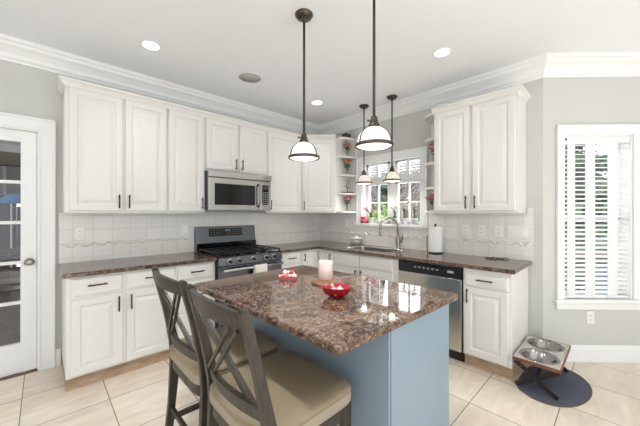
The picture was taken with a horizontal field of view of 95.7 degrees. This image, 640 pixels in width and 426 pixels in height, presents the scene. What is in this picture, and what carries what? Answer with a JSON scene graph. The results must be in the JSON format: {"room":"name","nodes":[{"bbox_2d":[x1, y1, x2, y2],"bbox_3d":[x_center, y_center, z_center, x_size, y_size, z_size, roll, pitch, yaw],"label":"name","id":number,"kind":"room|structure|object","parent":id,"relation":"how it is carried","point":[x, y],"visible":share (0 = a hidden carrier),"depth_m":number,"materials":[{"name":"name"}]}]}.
{"room":"kitchen","nodes":[
{"label":"kitchen","id":0,"kind":"room"},
{"bbox_2d":[0,291,19,308],"bbox_3d":[-4.619,1.400,3.449,3.400,0.060,4.049,0,0,-44],"label":"floor","id":1,"kind":"structure","parent":0,"point":[15,295],"depth_m":4.64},
{"bbox_2d":[0,195,11,296],"bbox_3d":[-5.365,0.539,4.866,0.280,1.659,0.509,0,0,-44],"label":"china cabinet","id":2,"kind":"object","parent":1,"relation":"on","point":[5,208],"visible":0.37,"depth_m":4.75,"materials":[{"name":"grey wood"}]},
{"bbox_2d":[0,306,19,345],"bbox_3d":[-3.825,1.364,3.343,1.600,0.012,2.100,0,0,-44],"label":"area rug","id":3,"kind":"object","parent":1,"relation":"on","point":[10,316],"visible":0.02,"depth_m":3.50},
{"bbox_2d":[0,248,19,287],"bbox_3d":[-4.036,0.888,3.766,0.440,0.940,0.537,0,0,-44],"label":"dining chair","id":4,"kind":"object","parent":3,"relation":"on","point":[14,281],"visible":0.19,"depth_m":3.63,"materials":[{"name":"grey wood"}]},
{"bbox_2d":[0,253,19,292],"bbox_3d":[-4.827,0.997,4.391,1.000,0.744,0.600,0,0,-44],"label":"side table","id":5,"kind":"object","parent":1,"relation":"on","point":[8,255],"visible":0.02,"depth_m":4.33,"materials":[{"name":"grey wood"}]},
{"bbox_2d":[0,286,19,292],"bbox_3d":[-4.827,1.157,4.391,0.800,0.025,0.440,0,0,-44],"label":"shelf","id":6,"kind":"object","parent":5,"relation":"attached to","point":[13,288],"depth_m":4.35,"materials":[{"name":"grey wood"}]},
{"bbox_2d":[0,192,20,253],"bbox_3d":[-4.697,0.152,4.515,0.480,0.944,0.480,0,0,-44],"label":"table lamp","id":7,"kind":"object","parent":5,"relation":"on","point":[13,198],"visible":0.56,"depth_m":4.43,"materials":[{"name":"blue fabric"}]},
{"bbox_2d":[0,164,20,194],"bbox_3d":[-5.576,0.245,5.173,1.200,2.209,0.066,0,0,-44],"label":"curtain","id":8,"kind":"object","parent":1,"relation":"on","point":[3,168],"visible":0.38,"depth_m":5.14,"materials":[{"name":"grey fabric"}]},
{"bbox_2d":[0,151,20,277],"bbox_3d":[-6.053,0.070,4.948,3.400,2.600,0.100,0,0,-44],"label":"wall","id":9,"kind":"structure","parent":0,"point":[6,158],"depth_m":5.30,"materials":[{"name":"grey paint"}]},
{"bbox_2d":[0,144,20,152],"bbox_3d":[-5.983,-1.169,4.875,3.400,0.118,0.100,0,0,-44],"label":"trim","id":10,"kind":"structure","parent":9,"relation":"attached to","point":[3,147],"depth_m":5.23,"materials":[{"name":"white paint"}]},
{"bbox_2d":[0,140,20,145],"bbox_3d":[-4.619,-1.260,3.449,3.400,0.060,4.049,0,0,-44],"label":"ceiling","id":11,"kind":"structure","parent":0,"point":[1,141],"depth_m":5.12,"materials":[{"name":"white paint"}]},
{"bbox_2d":[0,60,299,363],"bbox_3d":[-2.444,-0.025,2.624,6.600,2.790,0.150,0,0,-44],"label":"wall","id":12,"kind":"structure","parent":0,"point":[24,90],"depth_m":2.55,"materials":[{"name":"grey paint"}]},
{"bbox_2d":[0,112,55,380],"bbox_3d":[-2.800,0.275,2.261,1.082,2.196,0.181,0,0,-44],"label":"door","id":13,"kind":"structure","parent":12,"relation":"in","point":[35,351],"depth_m":2.51,"materials":[{"name":"white paint"}]},
{"bbox_2d":[55,348,60,366],"bbox_3d":[-2.349,1.294,2.598,0.036,0.149,0.016,0,0,-44],"label":"baseboard","id":14,"kind":"structure","parent":12,"relation":"attached to","point":[57,351],"depth_m":2.59,"materials":[{"name":"white paint"}]},
{"bbox_2d":[63,85,166,212],"bbox_3d":[-1.924,-0.541,2.762,0.782,1.082,0.364,0,0,-44],"label":"upper cabinet","id":15,"kind":"object","parent":12,"relation":"attached to","point":[115,148],"visible":0.89,"depth_m":2.61,"materials":[{"name":"white paint"}]},
{"bbox_2d":[57,75,335,139],"bbox_3d":[-1.060,-1.082,3.357,2.990,0.060,0.369,0,0,-37],"label":"crown molding","id":16,"kind":"structure","parent":15,"relation":"attached to","point":[62,80],"depth_m":2.90,"materials":[{"name":"white paint"}]},
{"bbox_2d":[0,33,318,134],"bbox_3d":[-2.350,-1.335,2.525,6.600,0.166,0.122,0,0,-44],"label":"trim","id":17,"kind":"structure","parent":12,"relation":"attached to","point":[12,49],"depth_m":2.94,"materials":[{"name":"white paint"}]},
{"bbox_2d":[167,109,204,212],"bbox_3d":[-1.502,-0.541,3.166,0.384,1.082,0.364,0,0,-44],"label":"upper cabinet","id":18,"kind":"object","parent":12,"relation":"attached to","point":[185,131],"visible":0.79,"depth_m":3.05,"materials":[{"name":"white paint"}]},
{"bbox_2d":[59,213,319,263],"bbox_3d":[-1.180,0.228,3.723,3.236,0.454,0.008,0,0,-44],"label":"tiled wall","id":19,"kind":"structure","parent":12,"relation":"attached to","point":[99,227],"depth_m":3.14,"materials":[{"name":"tile"}]},
{"bbox_2d":[75,227,84,239],"bbox_3d":[-2.236,0.192,2.699,0.070,0.114,0.009,0,0,-44],"label":"wall outlet","id":20,"kind":"object","parent":19,"relation":"attached to","point":[79,232],"visible":1,"depth_m":2.70,"materials":[{"name":"white plastic"}]},
{"bbox_2d":[60,236,188,249],"bbox_3d":[-1.920,0.299,3.002,1.160,0.062,0.010,0,0,-44],"label":"trim","id":21,"kind":"structure","parent":19,"relation":"attached to","point":[183,237],"depth_m":2.91,"materials":[{"name":"white tile"}]},
{"bbox_2d":[181,225,187,234],"bbox_3d":[-1.563,0.192,3.341,0.070,0.114,0.012,0,0,-44],"label":"light switch","id":22,"kind":"object","parent":19,"relation":"attached to","point":[184,228],"visible":1,"depth_m":3.34,"materials":[{"name":"white plastic"}]},
{"bbox_2d":[255,229,318,236],"bbox_3d":[-0.461,0.299,4.399,1.220,0.062,0.010,0,0,-44],"label":"trim","id":23,"kind":"structure","parent":19,"relation":"attached to","point":[311,229],"depth_m":4.32,"materials":[{"name":"white tile"}]},
{"bbox_2d":[205,118,265,175],"bbox_3d":[-1.073,-0.777,3.577,0.801,0.610,0.364,0,0,-44],"label":"upper cabinet","id":24,"kind":"object","parent":12,"relation":"attached to","point":[229,147],"visible":0.77,"depth_m":3.43,"materials":[{"name":"white paint"}]},
{"bbox_2d":[205,170,270,210],"bbox_3d":[-1.034,-0.249,3.536,0.798,0.438,0.459,0,0,-44],"label":"microwave","id":25,"kind":"object","parent":24,"relation":"attached to","point":[224,190],"visible":0.94,"depth_m":3.36,"materials":[{"name":"silver metal"}]},
{"bbox_2d":[254,132,300,212],"bbox_3d":[-0.571,-0.541,4.058,0.588,1.082,0.364,0,0,-44],"label":"upper cabinet","id":26,"kind":"object","parent":12,"relation":"attached to","point":[285,173],"visible":0.74,"depth_m":3.92,"materials":[{"name":"white paint"}]},
{"bbox_2d":[301,139,348,212],"bbox_3d":[-0.024,-0.541,4.378,0.658,1.082,0.658,0,0,-44],"label":"upper cabinet","id":27,"kind":"object","parent":12,"relation":"attached to","point":[320,184],"visible":0.75,"depth_m":4.15,"materials":[{"name":"white paint"}]},
{"bbox_2d":[0,0,639,124],"bbox_3d":[0.416,-1.460,0.793,8.200,0.080,6.750,0,0,-44],"label":"ceiling","id":28,"kind":"structure","parent":0,"point":[205,45],"depth_m":2.33,"materials":[{"name":"white paint"}]},
{"bbox_2d":[140,40,161,50],"bbox_3d":[-1.433,-1.416,2.454,0.160,0.006,0.160,0,0,-44],"label":"recessed light","id":29,"kind":"object","parent":28,"relation":"in","point":[147,44],"visible":1,"depth_m":2.45,"materials":[{"name":"white plastic"}]},
{"bbox_2d":[238,72,261,82],"bbox_3d":[-0.734,-1.416,3.034,0.240,0.008,0.240,0,0,-44],"label":"ceiling speaker","id":30,"kind":"object","parent":28,"relation":"attached to","point":[249,77],"visible":1,"depth_m":3.02,"materials":[{"name":"grey"}]},
{"bbox_2d":[288,8,319,161],"bbox_3d":[-0.114,-0.898,2.070,0.226,1.044,0.226,0,0,-44],"label":"pendant light","id":31,"kind":"object","parent":28,"relation":"hanging from","point":[303,150],"visible":1,"depth_m":2.04,"materials":[{"name":"glass"}]},
{"bbox_2d":[291,156,317,160],"bbox_3d":[-0.114,-0.387,2.070,0.204,0.022,0.204,0,0,-44],"label":"diffuser","id":32,"kind":"object","parent":31,"relation":"attached to","point":[294,158],"depth_m":2.03,"materials":[{"name":"white"}]},
{"bbox_2d":[311,100,322,104],"bbox_3d":[-0.038,-1.416,3.720,0.160,0.006,0.160,0,0,-44],"label":"recessed light","id":33,"kind":"object","parent":28,"relation":"in","point":[315,102],"visible":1,"depth_m":3.71,"materials":[{"name":"white plastic"}]},
{"bbox_2d":[355,104,372,184],"bbox_3d":[0.582,-0.898,3.830,0.226,1.044,0.226,0,0,-44],"label":"pendant light","id":34,"kind":"object","parent":28,"relation":"hanging from","point":[363,179],"visible":1,"depth_m":3.79,"materials":[{"name":"glass"}]},
{"bbox_2d":[355,0,393,150],"bbox_3d":[0.317,-0.898,1.699,0.226,1.044,0.226,0,0,-44],"label":"pendant light","id":35,"kind":"object","parent":28,"relation":"hanging from","point":[374,137],"visible":1,"depth_m":1.65,"materials":[{"name":"glass"}]},
{"bbox_2d":[357,143,391,150],"bbox_3d":[0.317,-0.387,1.699,0.204,0.022,0.204,0,0,-44],"label":"diffuser","id":36,"kind":"object","parent":35,"relation":"attached to","point":[360,146],"depth_m":1.67,"materials":[{"name":"white"}]},
{"bbox_2d":[383,94,401,181],"bbox_3d":[0.878,-0.898,3.530,0.226,1.044,0.226,0,0,-44],"label":"pendant light","id":37,"kind":"object","parent":28,"relation":"hanging from","point":[391,176],"visible":1,"depth_m":3.50,"materials":[{"name":"glass"}]},
{"bbox_2d":[432,48,451,57],"bbox_3d":[1.079,-1.416,2.562,0.160,0.006,0.160,0,0,-44],"label":"recessed light","id":38,"kind":"object","parent":28,"relation":"in","point":[442,52],"visible":1,"depth_m":2.56,"materials":[{"name":"white plastic"}]},
{"bbox_2d":[0,357,639,425],"bbox_3d":[0.468,1.400,0.739,8.200,0.060,6.600,0,0,-44],"label":"floor","id":39,"kind":"structure","parent":0,"point":[477,396],"depth_m":2.13,"materials":[{"name":"tile"}]},
{"bbox_2d":[62,266,175,391],"bbox_3d":[-1.823,0.930,2.650,0.782,0.878,0.651,0,0,-44],"label":"base cabinet","id":40,"kind":"object","parent":39,"relation":"on","point":[113,324],"visible":0.75,"depth_m":2.38,"materials":[{"name":"white paint"}]},
{"bbox_2d":[58,252,216,278],"bbox_3d":[-1.702,0.472,2.776,1.183,0.034,0.635,0,0,-44],"label":"countertop","id":41,"kind":"structure","parent":40,"relation":"on","point":[96,267],"depth_m":2.61,"materials":[{"name":"stone"}]},
{"bbox_2d":[176,261,214,338],"bbox_3d":[-1.404,0.930,3.050,0.375,0.878,0.651,0,0,-44],"label":"base cabinet","id":42,"kind":"object","parent":39,"relation":"on","point":[194,273],"visible":0.29,"depth_m":2.80,"materials":[{"name":"white paint"}]},
{"bbox_2d":[151,266,277,425],"bbox_3d":[-0.580,0.833,1.601,0.573,1.073,0.481,0,0,-44],"label":"counter stool","id":43,"kind":"object","parent":39,"relation":"on","point":[186,362],"visible":0.62,"depth_m":1.46,"materials":[{"name":"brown wood"}]},
{"bbox_2d":[170,326,277,375],"bbox_3d":[-0.544,0.740,1.637,0.468,0.030,0.478,0,0,-44],"label":"seat cushion","id":44,"kind":"object","parent":43,"relation":"on","point":[237,351],"depth_m":1.54,"materials":[{"name":"beige fabric"}]},
{"bbox_2d":[194,225,283,327],"bbox_3d":[-0.946,0.767,3.425,0.788,1.204,0.738,0,0,-44],"label":"gas range","id":45,"kind":"object","parent":39,"relation":"on","point":[236,251],"visible":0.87,"depth_m":3.39,"materials":[{"name":"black metal"}]},
{"bbox_2d":[197,248,280,258],"bbox_3d":[-0.954,0.463,3.433,0.788,0.022,0.590,0,0,-44],"label":"cooktop","id":46,"kind":"object","parent":45,"relation":"in","point":[269,252],"depth_m":3.25,"materials":[{"name":"black metal"}]},
{"bbox_2d":[215,259,283,327],"bbox_3d":[-0.946,0.922,3.425,0.788,0.894,0.738,0,0,-44],"label":"oven","id":47,"kind":"object","parent":45,"relation":"in","point":[224,268],"depth_m":3.06,"materials":[{"name":"silver glass"}]},
{"bbox_2d":[253,263,267,272],"bbox_3d":[-0.657,0.669,3.205,0.155,0.202,0.046,0,0,-44],"label":"dish towel","id":48,"kind":"object","parent":45,"relation":"hanging from","point":[258,268],"visible":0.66,"depth_m":3.18,"materials":[{"name":"white fabric"}]},
{"bbox_2d":[186,283,351,425],"bbox_3d":[-0.213,0.833,1.218,0.573,1.073,0.481,0,0,-44],"label":"counter stool","id":49,"kind":"object","parent":39,"relation":"on","point":[285,387],"visible":1,"depth_m":1.12,"materials":[{"name":"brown wood"}]},
{"bbox_2d":[210,350,350,425],"bbox_3d":[-0.176,0.740,1.253,0.468,0.030,0.478,0,0,-44],"label":"seat cushion","id":50,"kind":"object","parent":49,"relation":"on","point":[300,389],"depth_m":1.19,"materials":[{"name":"beige fabric"}]},
{"bbox_2d":[281,251,299,268],"bbox_3d":[-0.564,0.930,3.854,0.341,0.878,0.651,0,0,-44],"label":"base cabinet","id":51,"kind":"object","parent":39,"relation":"on","point":[290,259],"visible":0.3,"depth_m":3.65,"materials":[{"name":"white paint"}]},
{"bbox_2d":[300,249,333,270],"bbox_3d":[-0.026,0.930,4.198,0.910,0.878,0.900,0,0,-44],"label":"base cabinet","id":52,"kind":"object","parent":39,"relation":"on","point":[311,258],"visible":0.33,"depth_m":3.86,"materials":[{"name":"white paint"}]},
{"bbox_2d":[259,240,531,273],"bbox_3d":[0.546,0.472,3.354,1.251,0.034,2.910,0,0,-44],"label":"countertop","id":53,"kind":"structure","parent":52,"relation":"on","point":[509,266],"depth_m":3.03,"materials":[{"name":"stone"}]},
{"bbox_2d":[345,245,405,252],"bbox_3d":[0.683,0.568,3.644,0.406,0.233,0.696,0,0,-44],"label":"sink","id":54,"kind":"object","parent":53,"relation":"in","point":[365,248],"visible":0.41,"depth_m":3.79,"materials":[{"name":"silver metal"}]},
{"bbox_2d":[379,217,402,248],"bbox_3d":[0.892,0.250,3.675,0.308,0.409,0.094,0,0,-4],"label":"faucet","id":55,"kind":"object","parent":53,"relation":"on","point":[398,241],"visible":1,"depth_m":3.67,"materials":[{"name":"silver metal"}]},
{"bbox_2d":[426,224,442,253],"bbox_3d":[1.316,0.288,3.302,0.160,0.333,0.160,0,0,-44],"label":"paper towel holder","id":56,"kind":"object","parent":53,"relation":"on","point":[434,238],"visible":1,"depth_m":3.24,"materials":[{"name":"paper"}]},
{"bbox_2d":[485,257,508,258],"bbox_3d":[1.750,0.448,2.870,0.207,0.018,0.069,0,0,24],"label":"wire","id":57,"kind":"object","parent":53,"relation":"on","point":[485,257],"visible":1,"depth_m":2.87,"materials":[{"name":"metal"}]},
{"bbox_2d":[194,265,457,425],"bbox_3d":[-0.023,0.909,1.743,0.989,0.919,1.285,0,0,-44],"label":"kitchen island","id":58,"kind":"object","parent":39,"relation":"on","point":[389,340],"visible":0.73,"depth_m":1.39,"materials":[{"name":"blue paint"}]},
{"bbox_2d":[194,265,457,354],"bbox_3d":[-0.023,0.468,1.743,0.989,0.035,1.285,0,0,-44],"label":"island countertop","id":59,"kind":"structure","parent":58,"relation":"on","point":[373,308],"depth_m":1.44,"materials":[{"name":"stone"}]},
{"bbox_2d":[278,274,296,279],"bbox_3d":[-0.219,0.439,1.984,0.124,0.022,0.084,0,0,1],"label":"tray","id":60,"kind":"object","parent":59,"relation":"on","point":[280,278],"visible":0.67,"depth_m":1.95,"materials":[{"name":"red"}]},
{"bbox_2d":[311,279,339,285],"bbox_3d":[0.036,0.443,1.862,0.184,0.013,0.184,0,0,-44],"label":"trivet","id":61,"kind":"object","parent":59,"relation":"on","point":[317,282],"visible":0.66,"depth_m":1.84,"materials":[{"name":"brown wood"}]},
{"bbox_2d":[318,260,332,279],"bbox_3d":[0.038,0.375,1.919,0.098,0.123,0.098,0,0,-44],"label":"candle","id":62,"kind":"object","parent":61,"relation":"on","point":[325,267],"visible":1,"depth_m":1.88,"materials":[{"name":"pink wax"}]},
{"bbox_2d":[321,283,351,297],"bbox_3d":[0.091,0.421,1.554,0.142,0.057,0.147,0,0,-44],"label":"bowl","id":63,"kind":"object","parent":59,"relation":"on","point":[335,293],"visible":1,"depth_m":1.52,"materials":[{"name":"red ceramic"}]},
{"bbox_2d":[334,251,398,282],"bbox_3d":[0.709,0.930,3.619,0.653,0.878,0.955,0,0,-44],"label":"base cabinet","id":64,"kind":"object","parent":39,"relation":"on","point":[382,268],"visible":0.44,"depth_m":3.37,"materials":[{"name":"white paint"}]},
{"bbox_2d":[398,260,464,361],"bbox_3d":[1.270,0.930,3.045,0.628,0.877,0.641,0,0,-44],"label":"dishwasher","id":65,"kind":"object","parent":39,"relation":"on","point":[427,275],"visible":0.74,"depth_m":2.70,"materials":[{"name":"silver metal"}]},
{"bbox_2d":[463,267,527,379],"bbox_3d":[1.619,0.930,2.666,0.651,0.878,0.376,0,0,-44],"label":"base cabinet","id":66,"kind":"object","parent":39,"relation":"on","point":[495,304],"visible":0.81,"depth_m":2.47,"materials":[{"name":"white paint"}]},
{"bbox_2d":[517,365,591,407],"bbox_3d":[1.876,1.365,2.315,0.712,0.008,0.436,0,0,-44],"label":"mat","id":67,"kind":"object","parent":39,"relation":"on","point":[572,389],"visible":0.7,"depth_m":2.24,"materials":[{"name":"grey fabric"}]},
{"bbox_2d":[513,335,570,400],"bbox_3d":[1.825,1.243,2.371,0.576,0.234,0.295,0,0,-44],"label":"pet feeder","id":68,"kind":"object","parent":67,"relation":"on","point":[556,369],"visible":0.82,"depth_m":2.23,"materials":[{"name":"black wood"}]},
{"bbox_2d":[519,348,559,364],"bbox_3d":[1.722,1.154,2.277,0.258,0.067,0.258,0,0,-44],"label":"pet bowl","id":69,"kind":"object","parent":68,"relation":"in","point":[535,355],"visible":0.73,"depth_m":2.33,"materials":[{"name":"silver metal"}]},
{"bbox_2d":[527,338,564,351],"bbox_3d":[1.923,1.154,2.470,0.258,0.067,0.258,0,0,-44],"label":"pet bowl","id":70,"kind":"object","parent":68,"relation":"in","point":[543,344],"visible":0.72,"depth_m":2.53,"materials":[{"name":"silver metal"}]},
{"bbox_2d":[336,78,542,337],"bbox_3d":[1.032,-0.025,3.874,0.150,2.790,3.150,0,0,-44],"label":"wall","id":71,"kind":"structure","parent":0,"point":[411,130],"depth_m":2.74,"materials":[{"name":"grey paint"}]},
{"bbox_2d":[336,137,356,212],"bbox_3d":[0.389,-0.545,4.218,0.297,1.090,0.140,0,0,-44],"label":"display shelf","id":72,"kind":"object","parent":71,"relation":"attached to","point":[353,151],"visible":0.99,"depth_m":4.29,"materials":[{"name":"white paint"}]},
{"bbox_2d":[342,133,350,137],"bbox_3d":[0.385,-1.119,4.231,0.110,0.065,0.090,0,0,-44],"label":"wooden box","id":73,"kind":"object","parent":72,"relation":"on","point":[344,134],"visible":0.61,"depth_m":4.20,"materials":[{"name":"brown wood"}]},
{"bbox_2d":[342,159,351,173],"bbox_3d":[0.398,-0.670,4.254,0.183,0.230,0.144,0,0,-44],"label":"flower vase","id":74,"kind":"object","parent":72,"relation":"on","point":[346,164],"visible":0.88,"depth_m":4.22,"materials":[{"name":"clear glass"}]},
{"bbox_2d":[343,143,351,151],"bbox_3d":[0.399,-0.922,4.244,0.145,0.202,0.140,0,0,13],"label":"flower vase","id":75,"kind":"object","parent":72,"relation":"on","point":[345,145],"visible":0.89,"depth_m":4.22,"materials":[{"name":"clear glass"}]},
{"bbox_2d":[344,196,351,210],"bbox_3d":[0.409,-0.139,4.245,0.169,0.228,0.158,0,0,-11],"label":"flower vase","id":76,"kind":"object","parent":72,"relation":"on","point":[345,197],"visible":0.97,"depth_m":4.23,"materials":[{"name":"clear glass"}]},
{"bbox_2d":[355,146,428,229],"bbox_3d":[0.961,-0.302,3.914,0.194,1.012,1.115,0,0,-44],"label":"window","id":77,"kind":"structure","parent":71,"relation":"in","point":[363,192],"depth_m":3.89,"materials":[{"name":"white paint"}]},
{"bbox_2d":[360,217,365,222],"bbox_3d":[0.626,0.100,4.178,0.088,0.090,0.088,0,0,-44],"label":"jar candle","id":78,"kind":"object","parent":77,"relation":"on","point":[362,219],"visible":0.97,"depth_m":4.14,"materials":[{"name":"red wax"}]},
{"bbox_2d":[363,207,376,222],"bbox_3d":[0.707,0.032,4.081,0.148,0.225,0.233,0,0,-44],"label":"potted plant","id":79,"kind":"object","parent":77,"relation":"on","point":[370,219],"visible":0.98,"depth_m":4.06,"materials":[{"name":"green plant"}]},
{"bbox_2d":[389,205,398,223],"bbox_3d":[0.974,0.022,3.801,0.110,0.245,0.164,0,0,-44],"label":"potted plant","id":80,"kind":"object","parent":77,"relation":"on","point":[394,211],"visible":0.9,"depth_m":3.79,"materials":[{"name":"green plant"}]},
{"bbox_2d":[401,204,407,223],"bbox_3d":[1.079,0.017,3.696,0.104,0.256,0.121,0,0,-44],"label":"potted plant","id":81,"kind":"object","parent":77,"relation":"on","point":[404,219],"visible":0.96,"depth_m":3.68,"materials":[{"name":"green plant"}]},
{"bbox_2d":[410,203,418,224],"bbox_3d":[1.169,0.009,3.601,0.104,0.270,0.116,0,0,-44],"label":"potted plant","id":82,"kind":"object","parent":77,"relation":"on","point":[414,220],"visible":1,"depth_m":3.58,"materials":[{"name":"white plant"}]},
{"bbox_2d":[320,208,533,260],"bbox_3d":[1.002,0.203,3.789,0.008,0.505,2.930,0,0,-44],"label":"tiled wall","id":83,"kind":"structure","parent":71,"relation":"attached to","point":[451,224],"depth_m":3.24,"materials":[{"name":"tile"}]},
{"bbox_2d":[345,219,348,226],"bbox_3d":[0.406,0.155,4.396,0.012,0.114,0.070,0,0,-44],"label":"light switch","id":84,"kind":"object","parent":83,"relation":"attached to","point":[346,220],"visible":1,"depth_m":4.39,"materials":[{"name":"white plastic"}]},
{"bbox_2d":[320,229,532,247],"bbox_3d":[1.004,0.299,3.774,0.010,0.062,2.895,0,0,-44],"label":"trim","id":85,"kind":"structure","parent":83,"relation":"attached to","point":[477,239],"depth_m":3.31,"materials":[{"name":"white tile"}]},
{"bbox_2d":[462,225,468,234],"bbox_3d":[1.590,0.185,3.162,0.009,0.114,0.070,0,0,-44],"label":"wall outlet","id":86,"kind":"object","parent":83,"relation":"attached to","point":[465,228],"visible":1,"depth_m":3.16,"materials":[{"name":"white plastic"}]},
{"bbox_2d":[478,225,484,235],"bbox_3d":[1.700,0.185,3.047,0.009,0.114,0.070,0,0,-44],"label":"wall outlet","id":87,"kind":"object","parent":83,"relation":"attached to","point":[481,228],"visible":1,"depth_m":3.04,"materials":[{"name":"white plastic"}]},
{"bbox_2d":[495,226,502,236],"bbox_3d":[1.810,0.185,2.932,0.009,0.114,0.070,0,0,-44],"label":"wall outlet","id":88,"kind":"object","parent":83,"relation":"attached to","point":[498,229],"visible":1,"depth_m":2.93,"materials":[{"name":"white plastic"}]},
{"bbox_2d":[508,226,527,237],"bbox_3d":[1.921,0.185,2.814,0.012,0.114,0.162,0,0,-44],"label":"light switch","id":89,"kind":"object","parent":83,"relation":"attached to","point":[513,231],"visible":1,"depth_m":2.81,"materials":[{"name":"white plastic"}]},
{"bbox_2d":[425,113,433,212],"bbox_3d":[1.279,-0.545,3.288,0.297,1.090,0.168,0,0,-44],"label":"display shelf","id":90,"kind":"object","parent":71,"relation":"attached to","point":[429,118],"visible":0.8,"depth_m":3.30,"materials":[{"name":"white paint"}]},
{"bbox_2d":[424,193,433,209],"bbox_3d":[1.282,-0.121,3.323,0.196,0.194,0.174,0,0,-44],"label":"flower vase","id":91,"kind":"object","parent":90,"relation":"on","point":[431,198],"visible":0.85,"depth_m":3.30,"materials":[{"name":"clear glass"}]},
{"bbox_2d":[427,144,433,161],"bbox_3d":[1.303,-0.672,3.312,0.173,0.233,0.156,0,0,-44],"label":"flower vase","id":92,"kind":"object","parent":90,"relation":"on","point":[432,145],"visible":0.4,"depth_m":3.30,"materials":[{"name":"clear glass"}]},
{"bbox_2d":[319,53,546,134],"bbox_3d":[1.003,-1.335,3.707,0.122,0.166,3.050,0,0,-44],"label":"trim","id":93,"kind":"structure","parent":71,"relation":"attached to","point":[531,69],"depth_m":3.21,"materials":[{"name":"white paint"}]},
{"bbox_2d":[431,84,530,212],"bbox_3d":[1.592,-0.556,2.911,0.368,1.112,0.805,0,0,-44],"label":"upper cabinet","id":94,"kind":"object","parent":71,"relation":"attached to","point":[480,148],"depth_m":2.76,"materials":[{"name":"white paint"}]},
{"bbox_2d":[543,77,639,345],"bbox_3d":[3.068,-0.025,2.737,2.000,2.790,0.150,0,0,1],"label":"wall","id":95,"kind":"structure","parent":0,"point":[590,100],"depth_m":2.68,"materials":[{"name":"grey paint"}]},
{"bbox_2d":[586,311,593,323],"bbox_3d":[2.494,0.965,2.669,0.070,0.114,0.009,0,0,1],"label":"wall outlet","id":96,"kind":"object","parent":95,"relation":"attached to","point":[589,314],"visible":1,"depth_m":2.67,"materials":[{"name":"white plastic"}]},
{"bbox_2d":[543,52,639,77],"bbox_3d":[3.040,-1.335,2.602,2.050,0.166,0.122,0,0,1],"label":"trim","id":97,"kind":"structure","parent":95,"relation":"attached to","point":[577,64],"depth_m":2.61,"materials":[{"name":"white paint"}]},
{"bbox_2d":[552,124,639,309],"bbox_3d":[2.572,0.038,2.723,0.840,1.703,0.199,0,0,1],"label":"window","id":98,"kind":"structure","parent":95,"relation":"in","point":[594,130],"depth_m":2.66,"materials":[{"name":"white paint"}]},
{"bbox_2d":[565,136,629,298],"bbox_3d":[2.565,0.043,2.706,0.593,1.502,0.067,0,0,1],"label":"window blind","id":99,"kind":"object","parent":98,"relation":"attached to","point":[612,256],"visible":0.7,"depth_m":2.68,"materials":[{"name":"white"}]},
{"bbox_2d":[566,345,639,362],"bbox_3d":[3.018,1.294,2.656,2.096,0.149,0.094,0,0,3],"label":"baseboard","id":100,"kind":"structure","parent":95,"relation":"attached to","point":[578,353],"depth_m":2.66,"materials":[{"name":"white paint"}]},
{"label":"outside","id":101,"kind":"structure","parent":0,"visible":0},
{"bbox_3d":[9.156,1.770,17.085,29.840,0.100,45.000,0,0,-44],"label":"snowy ground","id":102,"kind":"structure","parent":101,"visible":0},
{"bbox_2d":[371,167,382,209],"bbox_3d":[1.461,-0.278,8.764,0.943,4.005,0.880,0,0,-7],"label":"bare tree","id":103,"kind":"object","parent":102,"relation":"on","point":[372,167],"visible":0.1,"depth_m":8.66,"materials":[{"name":"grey plant"}]},
{"bbox_2d":[371,203,387,220],"bbox_3d":[1.343,0.816,6.497,0.992,2.131,1.016,0,0,-44],"label":"shrub","id":104,"kind":"object","parent":102,"relation":"on","point":[374,214],"visible":0.04,"depth_m":6.38,"materials":[{"name":"green plant"}]},
{"bbox_2d":[372,165,407,216],"bbox_3d":[3.132,-0.373,13.084,2.509,4.299,2.595,0,0,-44],"label":"evergreen tree","id":105,"kind":"object","parent":102,"relation":"on","point":[384,191],"visible":0.09,"depth_m":12.85,"materials":[{"name":"green plant"}]},
{"bbox_2d":[371,161,419,221],"bbox_3d":[6.083,-0.981,16.565,5.600,5.399,6.100,0,0,-44],"label":"house","id":106,"kind":"structure","parent":102,"relation":"on","point":[416,184],"depth_m":14.81,"materials":[{"name":"grey"}]},
{"bbox_2d":[385,183,407,214],"bbox_3d":[2.394,-0.478,8.926,1.031,4.405,1.087,0,0,15],"label":"bare tree","id":107,"kind":"object","parent":102,"relation":"on","point":[402,183],"visible":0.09,"depth_m":8.77,"materials":[{"name":"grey plant"}]},
{"bbox_2d":[400,163,414,220],"bbox_3d":[2.153,-0.378,8.029,0.939,4.205,1.001,0,0,30],"label":"bare tree","id":108,"kind":"object","parent":102,"relation":"on","point":[405,197],"visible":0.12,"depth_m":7.93,"materials":[{"name":"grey plant"}]},
{"bbox_2d":[400,164,419,220],"bbox_3d":[2.322,-0.279,6.966,0.813,4.004,0.950,0,0,27],"label":"bare tree","id":109,"kind":"object","parent":102,"relation":"on","point":[411,194],"visible":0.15,"depth_m":6.88,"materials":[{"name":"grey plant"}]},
{"bbox_2d":[405,161,419,217],"bbox_3d":[3.270,-0.679,10.155,1.192,4.804,1.011,0,0,-44],"label":"bare tree","id":110,"kind":"object","parent":102,"relation":"on","point":[414,161],"visible":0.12,"depth_m":10.08,"materials":[{"name":"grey plant"}]},
{"bbox_2d":[565,144,606,285],"bbox_3d":[5.932,-0.355,6.643,2.677,4.357,2.546,0,0,-44],"label":"evergreen tree","id":111,"kind":"object","parent":102,"relation":"on","point":[578,158],"visible":0.13,"depth_m":6.23,"materials":[{"name":"green plant"}]},
{"bbox_2d":[565,249,606,285],"bbox_3d":[4.933,1.145,4.390,2.370,1.149,0.134,0,0,20],"label":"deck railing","id":112,"kind":"object","parent":102,"relation":"on","point":[583,267],"visible":0.02,"depth_m":4.63,"materials":[{"name":"white"}]},
{"bbox_2d":[582,263,606,290],"bbox_3d":[3.983,1.242,4.225,0.680,0.954,0.704,0,0,-44],"label":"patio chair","id":113,"kind":"object","parent":102,"relation":"on","point":[595,263],"visible":0.02,"depth_m":4.31,"materials":[{"name":"white"}]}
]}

